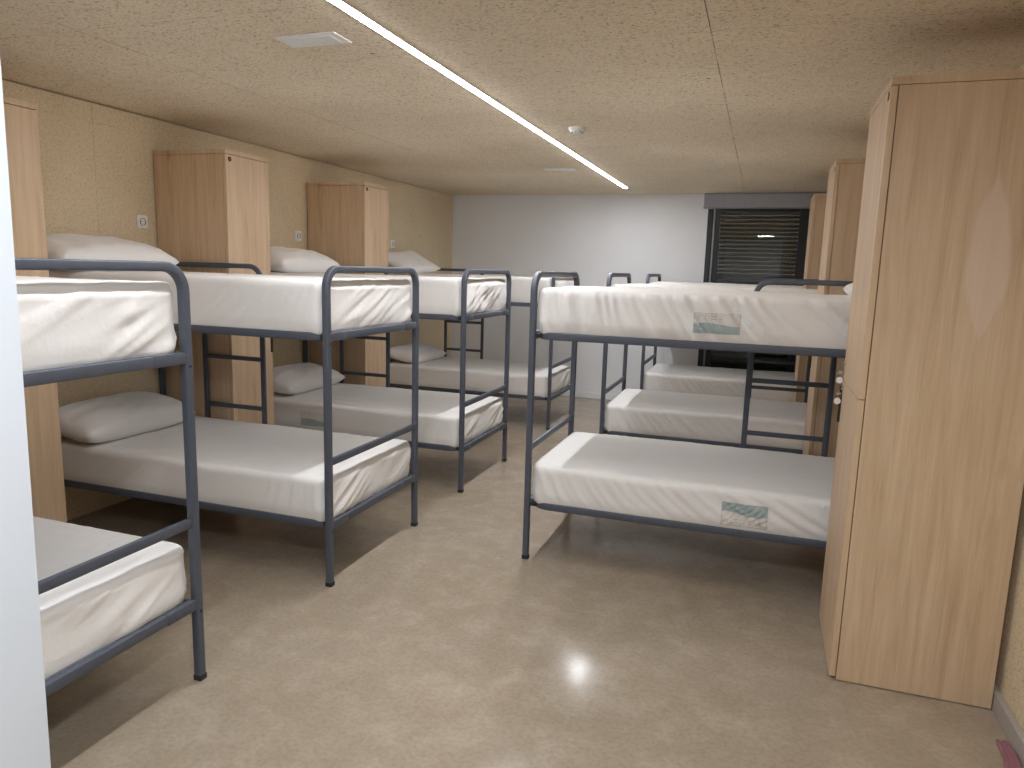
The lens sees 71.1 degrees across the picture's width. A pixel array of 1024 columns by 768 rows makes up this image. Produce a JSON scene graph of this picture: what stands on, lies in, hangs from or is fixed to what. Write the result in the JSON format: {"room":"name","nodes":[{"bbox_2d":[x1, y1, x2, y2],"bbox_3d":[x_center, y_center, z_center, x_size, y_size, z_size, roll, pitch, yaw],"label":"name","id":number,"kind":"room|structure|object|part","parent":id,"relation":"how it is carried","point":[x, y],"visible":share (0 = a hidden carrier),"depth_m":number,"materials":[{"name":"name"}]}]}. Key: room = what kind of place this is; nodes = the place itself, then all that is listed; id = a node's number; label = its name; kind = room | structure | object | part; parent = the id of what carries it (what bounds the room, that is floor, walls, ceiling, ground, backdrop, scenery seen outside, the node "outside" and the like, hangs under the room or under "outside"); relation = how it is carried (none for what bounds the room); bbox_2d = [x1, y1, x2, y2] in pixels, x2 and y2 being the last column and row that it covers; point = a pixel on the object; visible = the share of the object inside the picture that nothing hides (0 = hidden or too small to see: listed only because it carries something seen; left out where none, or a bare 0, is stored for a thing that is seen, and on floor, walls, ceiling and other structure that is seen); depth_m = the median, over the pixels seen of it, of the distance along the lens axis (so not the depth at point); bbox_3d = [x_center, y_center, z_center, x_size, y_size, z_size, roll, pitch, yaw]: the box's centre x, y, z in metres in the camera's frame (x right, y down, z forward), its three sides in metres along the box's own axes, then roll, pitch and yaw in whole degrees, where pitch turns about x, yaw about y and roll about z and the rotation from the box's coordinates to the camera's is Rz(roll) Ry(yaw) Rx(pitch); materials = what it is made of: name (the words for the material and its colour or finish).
{"room":"dormitory room","nodes":[
{"label":"dormitory room","id":0,"kind":"room"},
{"bbox_2d":[0,61,50,767],"bbox_3d":[-1.161,0.133,0.993,4.664,2.415,0.140,5,10,19],"label":"wall","id":1,"kind":"structure","parent":0,"point":[24,735],"depth_m":0.85,"materials":[{"name":"white paint"}]},
{"bbox_2d":[2,79,452,520],"bbox_3d":[-2.518,-0.446,4.385,0.150,2.408,10.578,5,10,19],"label":"wall","id":2,"kind":"structure","parent":0,"point":[97,161],"depth_m":4.49,"materials":[{"name":"beige wood"}]},
{"bbox_2d":[136,215,147,228],"bbox_3d":[-2.334,-1.025,4.529,0.016,0.082,0.082,5,10,19],"label":"wall socket","id":3,"kind":"object","parent":2,"relation":"attached to","point":[141,220],"visible":1,"depth_m":4.52,"materials":[{"name":"white plastic"}]},
{"bbox_2d":[295,230,301,240],"bbox_3d":[-1.802,-1.252,6.053,0.016,0.082,0.082,5,10,19],"label":"wall socket","id":4,"kind":"object","parent":2,"relation":"attached to","point":[297,233],"visible":1,"depth_m":6.04,"materials":[{"name":"white plastic"}]},
{"bbox_2d":[391,240,394,247],"bbox_3d":[-1.262,-1.484,7.600,0.016,0.082,0.082,5,10,19],"label":"wall socket","id":5,"kind":"object","parent":2,"relation":"attached to","point":[392,241],"visible":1,"depth_m":7.60,"materials":[{"name":"white plastic"}]},
{"bbox_2d":[0,0,1023,195],"bbox_3d":[-0.208,-1.513,3.418,4.964,0.120,10.578,5,10,19],"label":"ceiling","id":6,"kind":"structure","parent":0,"point":[669,96],"depth_m":3.33,"materials":[{"name":"beige wood"}]},
{"bbox_2d":[274,31,351,47],"bbox_3d":[-0.798,-1.379,2.877,0.276,0.006,0.136,5,10,19],"label":"recessed light","id":7,"kind":"object","parent":6,"relation":"in","point":[323,38],"visible":1,"depth_m":2.86,"materials":[{"name":"white plastic"}]},
{"bbox_2d":[327,0,627,187],"bbox_3d":[0.070,-1.591,4.358,0.048,0.009,6.950,5,10,19],"label":"recessed light","id":8,"kind":"object","parent":6,"relation":"in","point":[341,4],"visible":1,"depth_m":3.26,"materials":[{"name":"white plastic"}]},
{"bbox_2d":[544,168,576,170],"bbox_3d":[0.431,-1.907,6.388,0.276,0.006,0.136,5,10,19],"label":"recessed light","id":9,"kind":"object","parent":6,"relation":"in","point":[556,169],"visible":1,"depth_m":6.36,"materials":[{"name":"white plastic"}]},
{"bbox_2d":[568,126,585,133],"bbox_3d":[0.409,-1.593,4.510,0.110,0.034,0.110,5,10,19],"label":"smoke detector","id":10,"kind":"object","parent":6,"relation":"attached to","point":[573,129],"visible":1,"depth_m":4.47,"materials":[{"name":"white plastic"}]},
{"bbox_2d":[46,391,1022,767],"bbox_3d":[-0.280,0.989,3.819,4.964,0.120,10.578,5,10,19],"label":"floor","id":11,"kind":"structure","parent":0,"point":[434,643],"depth_m":2.85,"materials":[{"name":"concrete"}]},
{"bbox_2d":[3,96,66,522],"bbox_3d":[-2.508,-0.175,3.319,0.564,2.202,0.408,5,10,19],"label":"locker","id":12,"kind":"object","parent":11,"relation":"on","point":[21,120],"visible":0.25,"depth_m":3.30,"materials":[{"name":"brown wood"}]},
{"bbox_3d":[-2.481,-1.249,3.148,0.556,0.027,0.408,5,10,19],"label":"panel","id":13,"kind":"part","parent":12,"relation":"part of","materials":[{"name":"brown wood"}]},
{"bbox_3d":[-2.245,-0.679,3.151,0.022,1.078,0.404,5,10,19],"label":"door","id":14,"kind":"part","parent":12,"relation":"part of","materials":[{"name":"brown wood"}]},
{"bbox_3d":[-2.275,0.389,3.323,0.022,1.080,0.404,5,10,19],"label":"door","id":15,"kind":"part","parent":12,"relation":"part of","materials":[{"name":"brown wood"}]},
{"bbox_2d":[15,258,206,696],"bbox_3d":[-2.156,0.330,2.412,1.897,1.521,0.926,5,10,19],"label":"bunk bed","id":16,"kind":"object","parent":11,"relation":"on","point":[183,358],"visible":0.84,"depth_m":2.34,"materials":[{"name":"grey paint"}]},
{"bbox_2d":[16,276,176,371],"bbox_3d":[-2.129,-0.232,2.318,1.835,0.258,0.914,5,10,19],"label":"mattress","id":17,"kind":"object","parent":16,"relation":"on","point":[63,322],"visible":0.84,"depth_m":2.13,"materials":[{"name":"white fabric"}]},
{"bbox_3d":[-1.265,-0.029,2.047,0.028,0.040,0.864,5,10,19],"label":"rail","id":18,"kind":"part","parent":16,"relation":"part of","materials":[{"name":"grey metal"}]},
{"bbox_2d":[33,516,186,678],"bbox_3d":[-2.155,0.670,2.463,1.836,0.227,0.914,5,10,19],"label":"mattress","id":19,"kind":"object","parent":16,"relation":"on","point":[81,616],"visible":0.7,"depth_m":2.34,"materials":[{"name":"white fabric"}]},
{"bbox_3d":[-1.290,0.856,2.189,0.028,0.040,0.864,5,10,19],"label":"rail","id":20,"kind":"part","parent":16,"relation":"part of","materials":[{"name":"grey metal"}]},
{"bbox_2d":[153,149,273,424],"bbox_3d":[-1.977,-0.403,4.835,0.566,2.202,0.411,5,10,19],"label":"locker","id":21,"kind":"object","parent":11,"relation":"on","point":[212,205],"visible":0.51,"depth_m":4.60,"materials":[{"name":"brown wood"}]},
{"bbox_3d":[-1.952,-1.477,4.665,0.556,0.027,0.411,5,10,19],"label":"panel","id":22,"kind":"part","parent":21,"relation":"part of","materials":[{"name":"brown wood"}]},
{"bbox_3d":[-1.715,-0.908,4.668,0.022,1.078,0.407,5,10,19],"label":"door","id":23,"kind":"part","parent":21,"relation":"part of","materials":[{"name":"brown wood"}]},
{"bbox_3d":[-1.745,0.161,4.839,0.022,1.080,0.407,5,10,19],"label":"door","id":24,"kind":"part","parent":21,"relation":"part of","materials":[{"name":"brown wood"}]},
{"bbox_2d":[64,262,418,586],"bbox_3d":[-1.587,0.085,4.041,1.897,1.521,0.926,5,10,19],"label":"bunk bed","id":25,"kind":"object","parent":11,"relation":"on","point":[327,336],"visible":0.47,"depth_m":3.63,"materials":[{"name":"grey paint"}]},
{"bbox_3d":[-2.465,0.009,4.337,0.032,1.515,0.924,5,10,19],"label":"head frame","id":26,"kind":"part","parent":25,"relation":"part of","materials":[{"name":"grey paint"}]},
{"bbox_3d":[-1.910,-0.602,4.532,0.810,0.328,0.020,5,10,19],"label":"guard rail","id":27,"kind":"part","parent":25,"relation":"part of","materials":[{"name":"grey metal"}]},
{"bbox_2d":[49,270,411,334],"bbox_3d":[-1.560,-0.477,3.949,1.839,0.259,0.922,5,10,19],"label":"mattress","id":28,"kind":"object","parent":25,"relation":"on","point":[254,301],"visible":0.7,"depth_m":3.42,"materials":[{"name":"white fabric"}]},
{"bbox_2d":[46,233,178,271],"bbox_3d":[-2.286,-0.721,3.964,0.396,0.202,0.760,5,10,19],"label":"pillow","id":29,"kind":"object","parent":28,"relation":"on","point":[59,245],"visible":0.44,"depth_m":3.81,"materials":[{"name":"white fabric"}]},
{"bbox_2d":[61,416,410,521],"bbox_3d":[-1.586,0.425,4.092,1.847,0.227,0.915,5,10,19],"label":"mattress","id":30,"kind":"object","parent":25,"relation":"on","point":[277,469],"visible":0.83,"depth_m":3.76,"materials":[{"name":"white fabric"}]},
{"bbox_2d":[59,391,195,442],"bbox_3d":[-2.284,0.179,4.185,0.396,0.213,0.760,5,10,19],"label":"pillow","id":31,"kind":"object","parent":30,"relation":"on","point":[126,414],"visible":0.91,"depth_m":4.02,"materials":[{"name":"white fabric"}]},
{"bbox_3d":[-0.708,0.154,3.744,0.032,1.515,0.924,5,10,19],"label":"foot frame","id":32,"kind":"part","parent":25,"relation":"part of","materials":[{"name":"grey paint"}]},
{"bbox_3d":[-0.696,-0.274,3.676,0.028,0.040,0.864,5,10,19],"label":"rail","id":33,"kind":"part","parent":25,"relation":"part of","materials":[{"name":"grey metal"}]},
{"bbox_3d":[-0.721,0.611,3.818,0.028,0.040,0.864,5,10,19],"label":"rail","id":34,"kind":"part","parent":25,"relation":"part of","materials":[{"name":"grey metal"}]},
{"bbox_2d":[307,182,388,386],"bbox_3d":[-1.440,-0.634,6.373,0.566,2.202,0.408,5,10,19],"label":"locker","id":35,"kind":"object","parent":11,"relation":"on","point":[348,221],"visible":0.42,"depth_m":6.11,"materials":[{"name":"brown wood"}]},
{"bbox_3d":[-1.414,-1.708,6.203,0.556,0.027,0.408,5,10,19],"label":"panel","id":36,"kind":"part","parent":35,"relation":"part of","materials":[{"name":"brown wood"}]},
{"bbox_3d":[-1.208,-0.070,6.377,0.022,1.080,0.404,5,10,19],"label":"door","id":37,"kind":"part","parent":35,"relation":"part of","materials":[{"name":"brown wood"}]},
{"bbox_3d":[-1.177,-1.139,6.206,0.022,1.078,0.404,5,10,19],"label":"door","id":38,"kind":"part","parent":35,"relation":"part of","materials":[{"name":"brown wood"}]},
{"bbox_2d":[303,269,510,492],"bbox_3d":[-1.065,-0.140,5.533,1.897,1.521,0.926,5,10,19],"label":"bunk bed","id":39,"kind":"object","parent":11,"relation":"on","point":[464,317],"visible":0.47,"depth_m":5.09,"materials":[{"name":"grey paint"}]},
{"bbox_3d":[-1.944,-0.215,5.828,0.032,1.515,0.924,5,10,19],"label":"head frame","id":40,"kind":"part","parent":39,"relation":"part of","materials":[{"name":"grey paint"}]},
{"bbox_2d":[274,383,503,446],"bbox_3d":[-1.065,0.201,5.583,1.850,0.226,0.914,5,10,19],"label":"mattress","id":41,"kind":"object","parent":39,"relation":"on","point":[364,410],"visible":0.7,"depth_m":5.23,"materials":[{"name":"white fabric"}]},
{"bbox_2d":[273,363,344,393],"bbox_3d":[-1.725,-0.053,5.794,0.396,0.193,0.760,5,10,19],"label":"pillow","id":42,"kind":"object","parent":41,"relation":"on","point":[297,378],"visible":0.84,"depth_m":5.61,"materials":[{"name":"white fabric"}]},
{"bbox_2d":[271,272,506,315],"bbox_3d":[-1.038,-0.700,5.438,1.868,0.256,0.916,5,10,19],"label":"mattress","id":43,"kind":"object","parent":39,"relation":"on","point":[437,294],"visible":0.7,"depth_m":4.86,"materials":[{"name":"white fabric"}]},
{"bbox_2d":[270,246,339,272],"bbox_3d":[-1.718,-0.965,5.590,0.396,0.202,0.760,5,10,19],"label":"pillow","id":44,"kind":"object","parent":43,"relation":"on","point":[282,259],"visible":0.73,"depth_m":5.42,"materials":[{"name":"white fabric"}]},
{"bbox_3d":[-0.187,-0.070,5.236,0.032,1.515,0.924,5,10,19],"label":"foot frame","id":45,"kind":"part","parent":39,"relation":"part of","materials":[{"name":"grey paint"}]},
{"bbox_3d":[-0.200,0.386,5.309,0.028,0.040,0.864,5,10,19],"label":"rail","id":46,"kind":"part","parent":39,"relation":"part of","materials":[{"name":"grey metal"}]},
{"bbox_3d":[-0.175,-0.498,5.168,0.028,0.040,0.864,5,10,19],"label":"rail","id":47,"kind":"part","parent":39,"relation":"part of","materials":[{"name":"grey metal"}]},
{"bbox_2d":[388,266,575,429],"bbox_3d":[-0.363,-0.442,7.543,1.897,1.521,0.926,5,10,19],"label":"bunk bed","id":48,"kind":"object","parent":11,"relation":"on","point":[549,398],"visible":0.17,"depth_m":7.20,"materials":[{"name":"grey paint"}]},
{"bbox_3d":[-0.686,-1.128,8.034,0.810,0.328,0.020,5,10,19],"label":"guard rail","id":49,"kind":"part","parent":48,"relation":"part of","materials":[{"name":"grey metal"}]},
{"bbox_2d":[390,356,570,397],"bbox_3d":[-0.362,-0.102,7.593,1.843,0.227,0.916,5,10,19],"label":"mattress","id":50,"kind":"object","parent":48,"relation":"on","point":[483,375],"visible":0.7,"depth_m":7.25,"materials":[{"name":"white fabric"}]},
{"bbox_2d":[390,343,446,362],"bbox_3d":[-1.042,-0.339,7.760,0.396,0.172,0.760,5,10,19],"label":"pillow","id":51,"kind":"object","parent":50,"relation":"on","point":[403,353],"visible":0.77,"depth_m":7.55,"materials":[{"name":"white fabric"}]},
{"bbox_2d":[389,273,573,302],"bbox_3d":[-0.334,-1.003,7.450,1.860,0.258,0.917,5,10,19],"label":"mattress","id":52,"kind":"object","parent":48,"relation":"on","point":[520,285],"visible":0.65,"depth_m":6.86,"materials":[{"name":"white fabric"}]},
{"bbox_2d":[388,250,440,273],"bbox_3d":[-1.073,-1.270,7.453,0.360,0.249,0.770,5,10,20],"label":"pillow","id":53,"kind":"object","parent":52,"relation":"on","point":[412,259],"visible":0.75,"depth_m":7.38,"materials":[{"name":"white fabric"}]},
{"bbox_3d":[0.503,0.084,7.320,0.028,0.040,0.864,5,10,19],"label":"rail","id":54,"kind":"part","parent":48,"relation":"part of","materials":[{"name":"grey metal"}]},
{"bbox_3d":[0.516,-0.373,7.247,0.032,1.515,0.924,5,10,19],"label":"foot frame","id":55,"kind":"part","parent":48,"relation":"part of","materials":[{"name":"grey paint"}]},
{"bbox_2d":[522,271,852,558],"bbox_3d":[1.118,0.192,3.847,1.897,1.521,0.926,5,10,19],"label":"bunk bed","id":56,"kind":"object","parent":11,"relation":"on","point":[534,334],"visible":0.26,"depth_m":3.69,"materials":[{"name":"grey paint"}]},
{"bbox_3d":[0.239,0.117,4.143,0.032,1.515,0.924,5,10,19],"label":"foot frame","id":57,"kind":"part","parent":56,"relation":"part of","materials":[{"name":"grey paint"}]},
{"bbox_2d":[532,432,834,540],"bbox_3d":[1.097,0.532,3.905,1.818,0.226,0.944,5,10,19],"label":"mattress","id":58,"kind":"object","parent":56,"relation":"on","point":[756,490],"visible":0.83,"depth_m":3.64,"materials":[{"name":"white fabric"}]},
{"bbox_2d":[538,286,851,349],"bbox_3d":[1.122,-0.363,3.761,1.835,0.244,0.990,5,10,19],"label":"mattress","id":59,"kind":"object","parent":56,"relation":"on","point":[706,315],"visible":0.84,"depth_m":3.37,"materials":[{"name":"white fabric"}]},
{"bbox_2d":[843,283,852,295],"bbox_3d":[1.869,-0.474,3.524,0.398,0.114,0.760,5,10,21],"label":"pillow","id":60,"kind":"object","parent":59,"relation":"on","point":[848,288],"visible":0.02,"depth_m":3.72,"materials":[{"name":"white fabric"}]},
{"bbox_3d":[1.768,-0.413,4.011,0.810,0.328,0.020,5,10,19],"label":"guard rail","id":61,"kind":"part","parent":56,"relation":"part of","materials":[{"name":"grey metal"}]},
{"bbox_2d":[599,273,818,453],"bbox_3d":[1.729,-0.071,5.597,1.897,1.521,0.926,5,10,19],"label":"bunk bed","id":62,"kind":"object","parent":11,"relation":"on","point":[604,390],"visible":0.11,"depth_m":5.49,"materials":[{"name":"grey paint"}]},
{"bbox_3d":[0.851,-0.146,5.893,0.032,1.515,0.924,5,10,19],"label":"foot frame","id":63,"kind":"part","parent":62,"relation":"part of","materials":[{"name":"grey paint"}]},
{"bbox_2d":[604,389,806,449],"bbox_3d":[1.709,0.267,5.656,1.829,0.228,0.930,5,10,19],"label":"mattress","id":64,"kind":"object","parent":62,"relation":"on","point":[650,412],"visible":0.7,"depth_m":5.39,"materials":[{"name":"white fabric"}]},
{"bbox_2d":[612,283,817,293],"bbox_3d":[1.735,-0.627,5.509,1.837,0.245,0.979,5,10,19],"label":"mattress","id":65,"kind":"object","parent":62,"relation":"on","point":[634,285],"visible":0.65,"depth_m":5.20,"materials":[{"name":"white fabric"}]},
{"bbox_3d":[2.379,-0.677,5.760,0.810,0.328,0.020,5,10,19],"label":"guard rail","id":66,"kind":"part","parent":62,"relation":"part of","materials":[{"name":"grey metal"}]},
{"bbox_2d":[640,274,801,389],"bbox_3d":[2.362,-0.343,7.409,1.897,1.521,0.926,5,10,19],"label":"bunk bed","id":67,"kind":"object","parent":11,"relation":"on","point":[643,361],"visible":0.09,"depth_m":7.66,"materials":[{"name":"grey paint"}]},
{"bbox_3d":[1.484,-0.419,7.705,0.032,1.515,0.924,5,10,19],"label":"foot frame","id":68,"kind":"part","parent":67,"relation":"part of","materials":[{"name":"grey paint"}]},
{"bbox_2d":[643,363,794,401],"bbox_3d":[2.343,-0.004,7.468,1.827,0.226,0.932,5,10,19],"label":"mattress","id":69,"kind":"object","parent":67,"relation":"on","point":[719,381],"visible":0.74,"depth_m":7.21,"materials":[{"name":"white fabric"}]},
{"bbox_2d":[650,281,802,288],"bbox_3d":[2.364,-0.899,7.320,1.840,0.244,1.001,5,10,19],"label":"mattress","id":70,"kind":"object","parent":67,"relation":"on","point":[656,282],"visible":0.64,"depth_m":7.08,"materials":[{"name":"white fabric"}]},
{"bbox_2d":[792,194,826,402],"bbox_3d":[2.871,-0.532,6.417,0.551,2.228,0.510,5,10,19],"label":"locker","id":71,"kind":"object","parent":11,"relation":"on","point":[818,201],"visible":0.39,"depth_m":6.17,"materials":[{"name":"brown wood"}]},
{"bbox_3d":[2.614,0.005,6.587,0.022,1.080,0.506,5,10,19],"label":"door","id":72,"kind":"part","parent":71,"relation":"part of","materials":[{"name":"brown wood"}]},
{"bbox_3d":[2.645,-1.077,6.414,0.022,1.104,0.506,5,10,19],"label":"door","id":73,"kind":"part","parent":71,"relation":"part of","materials":[{"name":"brown wood"}]},
{"bbox_3d":[2.906,-1.618,6.241,0.541,0.027,0.510,5,10,19],"label":"panel","id":74,"kind":"part","parent":71,"relation":"part of","materials":[{"name":"brown wood"}]},
{"bbox_2d":[802,158,865,456],"bbox_3d":[2.237,-0.259,4.604,0.551,2.228,0.510,5,10,19],"label":"locker","id":75,"kind":"object","parent":11,"relation":"on","point":[846,175],"visible":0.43,"depth_m":4.36,"materials":[{"name":"brown wood"}]},
{"bbox_3d":[1.981,0.278,4.774,0.022,1.080,0.506,5,10,19],"label":"door","id":76,"kind":"part","parent":75,"relation":"part of","materials":[{"name":"brown wood"}]},
{"bbox_3d":[2.011,-0.804,4.601,0.022,1.104,0.506,5,10,19],"label":"door","id":77,"kind":"part","parent":75,"relation":"part of","materials":[{"name":"brown wood"}]},
{"bbox_3d":[2.273,-1.345,4.428,0.541,0.027,0.510,5,10,19],"label":"panel","id":78,"kind":"part","parent":75,"relation":"part of","materials":[{"name":"brown wood"}]},
{"bbox_2d":[819,69,1023,708],"bbox_3d":[1.590,0.032,2.756,0.551,2.202,0.528,5,10,19],"label":"locker","id":79,"kind":"object","parent":11,"relation":"on","point":[928,475],"visible":1,"depth_m":2.52,"materials":[{"name":"brown wood"}]},
{"bbox_2d":[834,391,842,403],"bbox_3d":[1.400,0.059,3.067,0.040,0.056,0.004,5,10,19],"label":"key","id":80,"kind":"object","parent":79,"relation":"hanging from","point":[836,400],"visible":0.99,"depth_m":3.07,"materials":[{"name":"silver metal"}]},
{"bbox_3d":[1.415,0.087,3.092,0.014,0.155,0.014,5,10,19],"label":"handle","id":81,"kind":"part","parent":79,"relation":"part of","materials":[{"name":"plastic"}]},
{"bbox_2d":[836,370,844,382],"bbox_3d":[1.403,-0.029,3.053,0.040,0.056,0.004,5,10,19],"label":"key","id":82,"kind":"object","parent":79,"relation":"hanging from","point":[839,379],"visible":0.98,"depth_m":3.05,"materials":[{"name":"silver metal"}]},
{"bbox_3d":[1.335,0.556,2.924,0.022,1.080,0.524,5,10,19],"label":"door","id":83,"kind":"part","parent":79,"relation":"part of","materials":[{"name":"brown wood"}]},
{"bbox_3d":[1.365,-0.513,2.753,0.022,1.078,0.524,5,10,19],"label":"door","id":84,"kind":"part","parent":79,"relation":"part of","materials":[{"name":"brown wood"}]},
{"bbox_3d":[1.626,-1.041,2.583,0.541,0.027,0.528,5,10,19],"label":"panel","id":85,"kind":"part","parent":79,"relation":"part of","materials":[{"name":"brown wood"}]},
{"bbox_2d":[996,739,1020,767],"bbox_3d":[1.556,1.228,2.203,0.067,0.015,0.455,5,10,23],"label":"strip","id":86,"kind":"object","parent":11,"relation":"on","point":[1011,760],"visible":1,"depth_m":2.33,"materials":[{"name":"pink"}]},
{"bbox_2d":[451,194,707,394],"bbox_3d":[1.459,-0.995,8.492,4.664,2.415,0.150,5,10,19],"label":"wall","id":87,"kind":"structure","parent":0,"point":[594,237],"depth_m":8.59,"materials":[{"name":"white paint"}]},
{"bbox_2d":[560,391,616,399],"bbox_3d":[0.658,0.112,8.850,3.095,0.070,0.014,5,10,19],"label":"baseboard","id":88,"kind":"structure","parent":87,"relation":"attached to","point":[567,393],"depth_m":8.74,"materials":[{"name":"white paint"}]},
{"bbox_2d":[697,209,809,371],"bbox_3d":[2.714,-0.917,8.033,1.130,2.276,0.122,5,10,19],"label":"window","id":89,"kind":"structure","parent":87,"relation":"in","point":[744,246],"depth_m":7.95,"materials":[{"name":"metal"}]},
{"bbox_3d":[2.708,-0.892,8.021,1.130,2.230,0.082,5,10,19],"label":"frame","id":90,"kind":"part","parent":89,"relation":"part of","materials":[{"name":"metal"}]},
{"bbox_3d":[2.229,-0.920,8.145,0.018,2.100,0.016,5,10,19],"label":"guide rail","id":91,"kind":"part","parent":89,"relation":"part of","materials":[{"name":"grey metal"}]},
{"bbox_2d":[703,193,826,208],"bbox_3d":[2.737,-1.980,7.763,1.280,0.160,0.096,5,10,19],"label":"roller blind","id":92,"kind":"object","parent":87,"relation":"attached to","point":[712,200],"visible":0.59,"depth_m":7.74,"materials":[{"name":"grey metal"}]},
{"bbox_2d":[995,63,1023,731],"bbox_3d":[2.030,-0.071,2.853,0.150,2.408,10.578,5,10,19],"label":"wall","id":93,"kind":"structure","parent":0,"point":[1009,679],"depth_m":2.52,"materials":[{"name":"beige wood"}]},
{"bbox_2d":[991,683,1023,767],"bbox_3d":[2.308,0.906,4.186,0.022,0.072,7.878,5,10,19],"label":"baseboard","id":94,"kind":"structure","parent":93,"relation":"attached to","point":[1003,713],"depth_m":2.44,"materials":[{"name":"beige wood"}]}
]}

